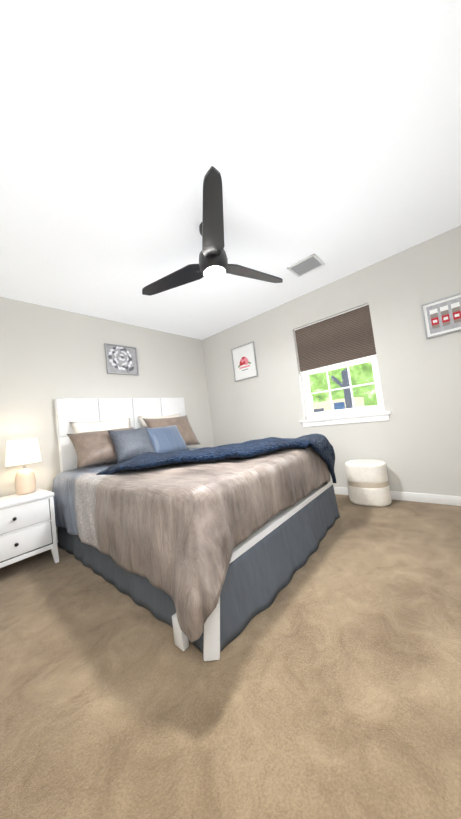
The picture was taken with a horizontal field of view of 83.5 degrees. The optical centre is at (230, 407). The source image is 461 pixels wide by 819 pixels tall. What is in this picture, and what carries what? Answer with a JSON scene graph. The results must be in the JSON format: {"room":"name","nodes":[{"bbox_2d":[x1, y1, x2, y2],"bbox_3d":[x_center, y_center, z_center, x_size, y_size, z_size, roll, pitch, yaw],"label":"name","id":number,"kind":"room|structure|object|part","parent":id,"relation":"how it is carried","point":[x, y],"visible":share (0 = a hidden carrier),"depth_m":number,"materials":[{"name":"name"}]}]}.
{"room":"bedroom","nodes":[
{"label":"bedroom","id":0,"kind":"room"},
{"bbox_2d":[0,297,213,533],"bbox_3d":[-1.482,0.111,3.168,0.120,2.440,3.317,-9,-4,41],"label":"wall","id":1,"kind":"structure","parent":0,"point":[48,355],"depth_m":2.84,"materials":[{"name":"paint"}]},
{"bbox_2d":[104,343,138,374],"bbox_3d":[-1.370,-0.617,3.293,0.058,0.375,0.410,-9,-4,41],"label":"framed picture","id":2,"kind":"object","parent":1,"relation":"attached to","point":[121,359],"visible":1,"depth_m":3.28,"materials":[{"name":"grey paper"}]},
{"bbox_2d":[0,494,460,818],"bbox_3d":[0.165,1.122,1.792,4.189,0.100,3.592,-9,-4,41],"label":"floor","id":3,"kind":"structure","parent":0,"point":[327,685],"depth_m":0.95,"materials":[{"name":"carpet"}]},
{"bbox_2d":[0,488,58,567],"bbox_3d":[-1.788,1.032,2.102,0.462,0.572,0.536,-9,-4,41],"label":"nightstand","id":4,"kind":"object","parent":3,"relation":"on","point":[27,526],"visible":1,"depth_m":2.04,"materials":[{"name":"white wood"}]},
{"bbox_2d":[5,438,41,494],"bbox_3d":[-1.841,0.520,2.308,0.252,0.475,0.252,-9,-4,41],"label":"lamp","id":5,"kind":"object","parent":4,"relation":"on","point":[24,452],"visible":1,"depth_m":2.24,"materials":[{"name":"beige ceramic"}]},
{"bbox_2d":[52,397,339,660],"bbox_3d":[-0.402,0.452,2.440,2.335,1.439,1.863,-9,-4,41],"label":"bed","id":6,"kind":"object","parent":3,"relation":"on","point":[207,552],"visible":1,"depth_m":1.60,"materials":[{"name":"white"}]},
{"bbox_2d":[141,424,189,456],"bbox_3d":[-0.735,0.361,2.960,0.231,0.312,0.514,-9,-4,41],"label":"pillow","id":7,"kind":"object","parent":6,"relation":"on","point":[168,438],"depth_m":2.87,"materials":[{"name":"blue fabric"}]},
{"bbox_2d":[96,433,336,483],"bbox_3d":[-0.096,0.549,2.291,1.598,0.454,1.690,-9,-4,41],"label":"throw","id":8,"kind":"object","parent":6,"relation":"on","point":[306,459],"depth_m":1.92,"materials":[{"name":"blue fabric"}]},
{"bbox_2d":[345,459,391,506],"bbox_3d":[1.400,0.758,2.647,0.384,0.420,0.270,-9,-4,41],"label":"ottoman","id":9,"kind":"object","parent":3,"relation":"on","point":[367,480],"visible":1,"depth_m":2.53,"materials":[{"name":"fabric"}]},
{"bbox_2d":[0,0,460,339],"bbox_3d":[-0.136,-1.397,1.925,4.189,0.100,3.592,-9,-4,41],"label":"ceiling","id":10,"kind":"structure","parent":0,"point":[327,133],"depth_m":1.36,"materials":[{"name":"white paint"}]},
{"bbox_2d":[142,166,282,295],"bbox_3d":[-0.144,-1.145,2.038,1.191,0.384,1.191,-9,-4,41],"label":"fan","id":11,"kind":"object","parent":10,"relation":"hanging from","point":[213,265],"visible":1,"depth_m":1.82,"materials":[{"name":"black metal"}]},
{"bbox_2d":[287,253,324,277],"bbox_3d":[0.750,-1.411,2.571,0.290,0.012,0.260,-9,-4,41],"label":"ceiling vent","id":12,"kind":"object","parent":10,"relation":"in","point":[307,264],"visible":1,"depth_m":2.56,"materials":[{"name":"silver metal"}]},
{"bbox_2d":[202,225,460,495],"bbox_3d":[1.131,-0.203,3.130,4.129,2.440,0.185,-9,-4,41],"label":"wall","id":13,"kind":"structure","parent":0,"point":[407,429],"depth_m":2.68,"materials":[{"name":"paint"}]},
{"bbox_2d":[231,341,257,381],"bbox_3d":[0.201,-0.682,3.842,0.430,0.510,0.021,-9,-4,41],"label":"framed picture","id":14,"kind":"object","parent":13,"relation":"attached to","point":[244,362],"visible":1,"depth_m":3.83,"materials":[{"name":"white paper"}]},
{"bbox_2d":[294,303,376,372],"bbox_3d":[1.195,-0.784,3.046,0.878,0.567,0.032,-9,-4,41],"label":"window blind","id":15,"kind":"object","parent":13,"relation":"attached to","point":[344,337],"visible":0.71,"depth_m":3.00,"materials":[{"name":"brown fabric"}]},
{"bbox_3d":[1.229,-0.442,3.021,0.990,1.258,0.170,-9,-4,41],"label":"frame","id":16,"kind":"part","parent":13,"relation":"part of","materials":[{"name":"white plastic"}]},
{"bbox_2d":[334,487,460,505],"bbox_3d":[1.239,0.966,3.023,3.876,0.085,0.012,-9,-4,41],"label":"baseboard","id":17,"kind":"structure","parent":13,"relation":"attached to","point":[431,498],"depth_m":2.49,"materials":[{"name":"white wood"}]},
{"bbox_2d":[421,293,460,338],"bbox_3d":[1.985,-0.835,2.269,0.470,0.325,0.021,-9,-4,41],"label":"framed picture","id":18,"kind":"object","parent":13,"relation":"attached to","point":[442,316],"visible":1,"depth_m":2.33,"materials":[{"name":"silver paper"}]},
{"label":"outside","id":19,"kind":"structure","parent":0,"visible":0},
{"bbox_2d":[308,361,377,411],"bbox_3d":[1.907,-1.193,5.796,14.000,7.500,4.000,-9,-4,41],"label":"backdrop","id":20,"kind":"structure","parent":19,"point":[317,400],"depth_m":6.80,"materials":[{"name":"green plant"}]}
]}

